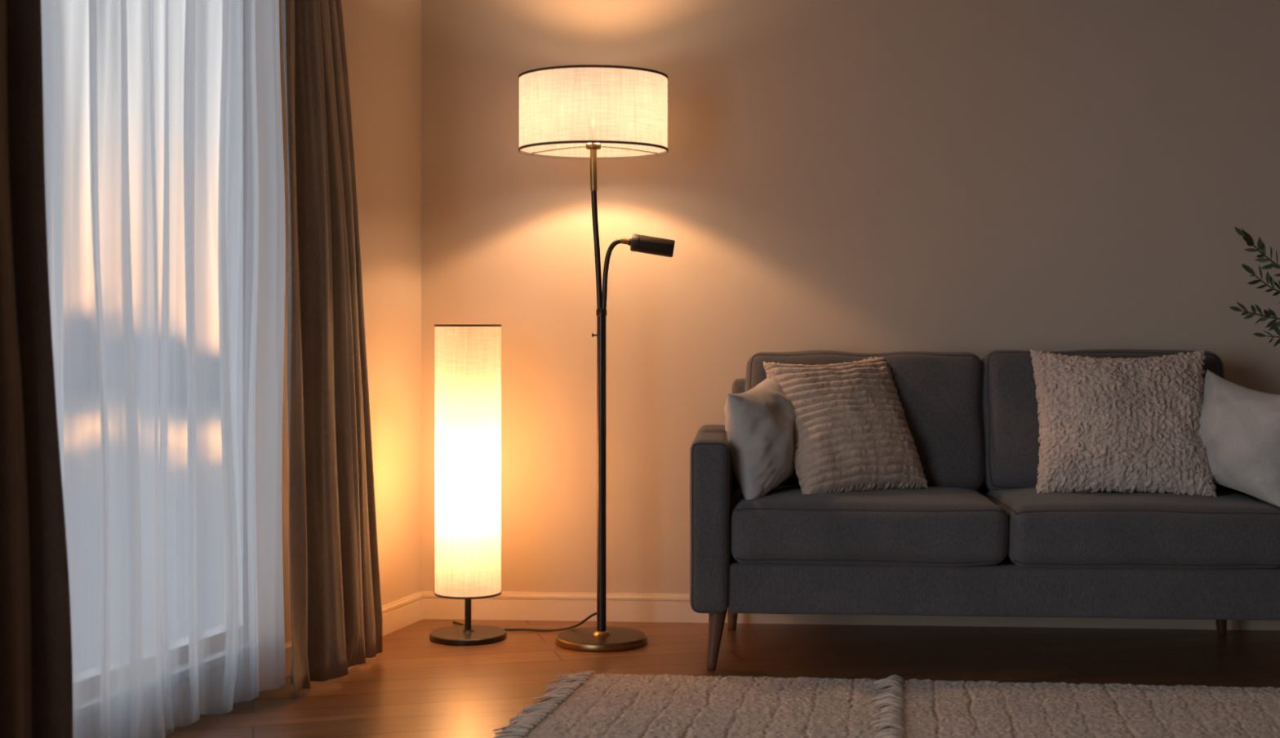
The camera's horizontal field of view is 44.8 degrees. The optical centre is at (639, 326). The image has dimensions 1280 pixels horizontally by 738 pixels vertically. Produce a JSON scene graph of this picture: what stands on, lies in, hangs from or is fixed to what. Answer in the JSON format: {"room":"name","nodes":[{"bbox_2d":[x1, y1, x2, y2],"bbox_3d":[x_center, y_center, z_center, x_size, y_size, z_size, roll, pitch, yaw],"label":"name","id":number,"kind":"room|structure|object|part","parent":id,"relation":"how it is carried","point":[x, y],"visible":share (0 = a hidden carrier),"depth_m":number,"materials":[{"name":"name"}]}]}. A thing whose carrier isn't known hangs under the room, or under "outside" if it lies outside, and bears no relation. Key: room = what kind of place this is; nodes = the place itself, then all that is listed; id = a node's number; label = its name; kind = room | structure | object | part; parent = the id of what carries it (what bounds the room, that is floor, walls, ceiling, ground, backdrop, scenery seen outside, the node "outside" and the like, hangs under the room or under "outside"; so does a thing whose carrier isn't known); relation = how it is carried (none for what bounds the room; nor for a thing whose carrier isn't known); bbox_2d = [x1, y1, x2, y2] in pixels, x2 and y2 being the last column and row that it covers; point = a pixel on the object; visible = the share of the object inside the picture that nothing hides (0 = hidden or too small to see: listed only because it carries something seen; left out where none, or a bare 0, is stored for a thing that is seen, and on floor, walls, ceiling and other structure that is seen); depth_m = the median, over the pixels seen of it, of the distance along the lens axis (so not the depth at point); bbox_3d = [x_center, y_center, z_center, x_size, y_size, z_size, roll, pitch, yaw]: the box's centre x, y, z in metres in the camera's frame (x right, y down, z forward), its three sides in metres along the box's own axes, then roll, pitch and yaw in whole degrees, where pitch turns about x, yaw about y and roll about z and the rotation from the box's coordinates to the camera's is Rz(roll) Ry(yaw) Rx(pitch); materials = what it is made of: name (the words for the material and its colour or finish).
{"room":"living room","nodes":[
{"label":"living room","id":0,"kind":"room"},
{"bbox_2d":[178,0,421,683],"bbox_3d":[-1.948,-0.300,2.034,0.140,2.700,7.520,0,0,17],"label":"wall","id":1,"kind":"structure","parent":0,"point":[383,37],"depth_m":5.36,"materials":[{"name":"beige paint"}]},
{"bbox_2d":[178,0,248,680],"bbox_3d":[-1.384,-0.180,3.838,0.145,2.240,1.540,0,0,17],"label":"window","id":2,"kind":"structure","parent":1,"relation":"in","point":[215,657],"depth_m":4.52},
{"bbox_2d":[93,591,423,737],"bbox_3d":[-1.863,1.001,2.050,0.014,0.098,7.400,0,0,17],"label":"baseboard","id":3,"kind":"structure","parent":1,"relation":"attached to","point":[398,614],"depth_m":4.67,"materials":[{"name":"beige wood"}]},
{"bbox_2d":[164,618,1279,737],"bbox_3d":[0.225,1.090,2.015,6.390,0.080,7.170,0,0,0],"label":"floor","id":4,"kind":"structure","parent":0,"point":[418,686],"depth_m":4.83,"materials":[{"name":"brown wood"}]},
{"bbox_2d":[429,324,506,645],"bbox_3d":[-0.580,0.521,5.235,0.258,1.057,0.258,0,0,0],"label":"lamp","id":5,"kind":"object","parent":4,"relation":"on","point":[468,357],"visible":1,"depth_m":5.14,"materials":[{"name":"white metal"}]},
{"bbox_3d":[-0.580,0.955,5.235,0.022,0.150,0.022,0,0,0],"label":"stem","id":6,"kind":"part","parent":5,"relation":"part of","materials":[{"name":"brown metal"}]},
{"bbox_2d":[452,65,675,652],"bbox_3d":[-0.238,0.111,5.287,0.497,1.878,0.801,0,0,-33],"label":"floor lamp","id":7,"kind":"object","parent":4,"relation":"on","point":[592,113],"visible":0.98,"depth_m":5.03,"materials":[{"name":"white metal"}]},
{"bbox_3d":[-0.261,-0.595,5.221,0.245,0.014,0.004,0,0,30],"label":"spider arm","id":8,"kind":"part","parent":7,"relation":"part of","materials":[{"name":"gold metal"}]},
{"bbox_3d":[-0.155,-0.704,5.160,0.493,0.239,0.493,0,0,0],"label":"lamp shade","id":9,"kind":"part","parent":7,"relation":"part of","materials":[{"name":"fabric"}]},
{"bbox_3d":[-0.154,-0.550,5.160,0.024,0.200,0.023,0,0,0],"label":"brass stem","id":10,"kind":"part","parent":7,"relation":"part of","materials":[{"name":"gold metal"}]},
{"bbox_3d":[-0.144,-0.360,5.160,0.041,0.620,0.019,0,0,0],"label":"stem","id":11,"kind":"part","parent":7,"relation":"part of","materials":[{"name":"brown metal"}]},
{"bbox_3d":[-0.049,-0.595,5.221,0.245,0.014,0.004,0,0,-30],"label":"spider arm","id":12,"kind":"part","parent":7,"relation":"part of","materials":[{"name":"gold metal"}]},
{"bbox_2d":[493,671,896,737],"bbox_3d":[0.072,1.038,3.769,1.094,0.023,1.812,0,0,9],"label":"area rug","id":13,"kind":"object","parent":4,"relation":"on","point":[604,705],"visible":0.98,"depth_m":4.21,"materials":[{"name":"fabric"}]},
{"bbox_2d":[689,348,1279,670],"bbox_3d":[1.125,0.563,5.016,1.906,0.979,0.802,0,0,4],"label":"sofa","id":14,"kind":"object","parent":4,"relation":"on","point":[980,540],"visible":0.82,"depth_m":4.67,"materials":[{"name":"grey fabric"}]},
{"bbox_3d":[0.237,0.609,5.085,0.125,0.536,0.789,0,0,4],"label":"arm","id":15,"kind":"part","parent":14,"relation":"part of","materials":[{"name":"grey fabric"}]},
{"bbox_3d":[0.236,0.957,4.764,0.064,0.191,0.058,0,0,4],"label":"leg","id":16,"kind":"part","parent":14,"relation":"part of","materials":[{"name":"brown wood"}]},
{"bbox_3d":[0.327,0.957,5.369,0.058,0.188,0.058,0,0,4],"label":"leg","id":17,"kind":"part","parent":14,"relation":"part of","materials":[{"name":"brown wood"}]},
{"bbox_2d":[724,377,795,500],"bbox_3d":[0.396,0.342,4.929,0.272,0.425,0.376,0,0,0],"label":"throw pillow","id":18,"kind":"object","parent":14,"relation":"on","point":[760,420],"visible":0.82,"depth_m":4.79,"materials":[{"name":"grey fabric"}]},
{"bbox_2d":[763,356,928,494],"bbox_3d":[0.666,0.319,5.018,0.471,0.451,0.310,0,0,-26],"label":"knit pillow","id":19,"kind":"object","parent":14,"relation":"on","point":[851,432],"visible":0.94,"depth_m":4.92,"materials":[{"name":"beige fabric"}]},
{"bbox_3d":[1.148,0.530,5.347,1.660,0.700,0.130,0,0,4],"label":"frame","id":20,"kind":"part","parent":14,"relation":"part of","materials":[{"name":"grey fabric"}]},
{"bbox_2d":[743,350,986,489],"bbox_3d":[0.754,0.323,5.224,0.809,0.490,0.239,0,-11,4],"label":"cushion","id":21,"kind":"object","parent":14,"relation":"on","point":[942,396],"depth_m":5.11,"materials":[{"name":"grey fabric"}]},
{"bbox_2d":[729,485,1007,566],"bbox_3d":[0.711,0.627,4.978,0.844,0.220,0.667,0,0,4],"label":"seat cushion","id":22,"kind":"object","parent":14,"relation":"on","point":[933,526],"depth_m":4.66,"materials":[{"name":"grey fabric"}]},
{"bbox_3d":[1.125,0.797,5.023,1.670,0.152,0.741,0,0,4],"label":"rail","id":23,"kind":"part","parent":14,"relation":"part of","materials":[{"name":"grey fabric"}]},
{"bbox_2d":[979,348,1226,491],"bbox_3d":[1.540,0.317,5.166,0.807,0.490,0.240,0,-11,4],"label":"cushion","id":24,"kind":"object","parent":14,"relation":"on","point":[1009,424],"depth_m":5.10,"materials":[{"name":"grey fabric"}]},
{"bbox_2d":[1030,349,1216,496],"bbox_3d":[1.528,0.303,4.931,0.548,0.458,0.274,0,0,9],"label":"pillow","id":25,"kind":"object","parent":14,"relation":"on","point":[1108,424],"visible":0.98,"depth_m":4.85,"materials":[{"name":"beige fabric"}]},
{"bbox_2d":[982,488,1279,568],"bbox_3d":[1.540,0.628,4.920,0.832,0.221,0.667,0,0,4],"label":"seat cushion","id":26,"kind":"object","parent":14,"relation":"on","point":[1231,529],"depth_m":4.61,"materials":[{"name":"grey fabric"}]},
{"bbox_3d":[1.963,0.957,5.255,0.058,0.188,0.058,0,0,4],"label":"leg","id":27,"kind":"part","parent":14,"relation":"part of","materials":[{"name":"brown wood"}]},
{"bbox_2d":[1199,369,1279,507],"bbox_3d":[1.871,0.342,4.810,0.217,0.412,0.432,0,0,-22],"label":"throw pillow","id":28,"kind":"object","parent":14,"relation":"on","point":[1239,428],"visible":0.81,"depth_m":4.73,"materials":[{"name":"grey fabric"}]},
{"bbox_3d":[2.013,0.609,4.960,0.125,0.537,0.789,0,0,4],"label":"arm","id":29,"kind":"part","parent":14,"relation":"part of","materials":[{"name":"grey fabric"}]},
{"bbox_2d":[870,674,1279,737],"bbox_3d":[1.394,1.032,3.758,1.909,0.033,1.626,0,0,0],"label":"area rug","id":30,"kind":"object","parent":4,"relation":"on","point":[926,708],"visible":1,"depth_m":4.19,"materials":[{"name":"fabric"}]},
{"bbox_2d":[1229,226,1279,346],"bbox_3d":[2.353,0.200,4.989,0.891,1.700,0.391,0,0,15],"label":"plant","id":31,"kind":"object","parent":4,"relation":"on","point":[1274,326],"visible":1,"depth_m":4.97,"materials":[{"name":"green plant"}]},
{"bbox_2d":[421,0,1279,594],"bbox_3d":[1.261,-0.300,5.507,4.400,2.700,0.120,0,0,4],"label":"wall","id":32,"kind":"structure","parent":0,"point":[977,177],"depth_m":5.50,"materials":[{"name":"beige paint"}]},
{"bbox_2d":[422,591,1279,630],"bbox_3d":[1.301,1.001,5.437,4.190,0.098,0.014,0,0,4],"label":"baseboard","id":33,"kind":"structure","parent":32,"relation":"attached to","point":[510,606],"depth_m":5.51,"materials":[{"name":"beige wood"}]},
{"bbox_3d":[-1.228,-1.480,3.784,0.937,0.024,2.614,0,0,0],"label":"curtain rod","id":34,"kind":"object","parent":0,"visible":0},
{"bbox_2d":[0,0,72,737],"bbox_3d":[-1.382,-0.207,3.033,0.131,2.486,0.761,0,0,17],"label":"curtain","id":35,"kind":"object","parent":34,"relation":"hanging from","point":[36,663],"visible":1,"depth_m":3.30,"materials":[{"name":"brown fabric"}]},
{"bbox_2d":[40,0,285,737],"bbox_3d":[-1.241,-0.206,3.826,0.096,2.489,1.359,0,0,17],"label":"sheer curtain","id":36,"kind":"object","parent":34,"relation":"hanging from","point":[159,70],"visible":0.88,"depth_m":3.92,"materials":[{"name":"white fabric"}]},
{"bbox_2d":[280,0,382,697],"bbox_3d":[-0.920,-0.206,4.614,0.106,2.488,0.647,0,0,18],"label":"curtain","id":37,"kind":"object","parent":34,"relation":"hanging from","point":[336,618],"visible":1,"depth_m":4.52,"materials":[{"name":"brown fabric"}]}
]}

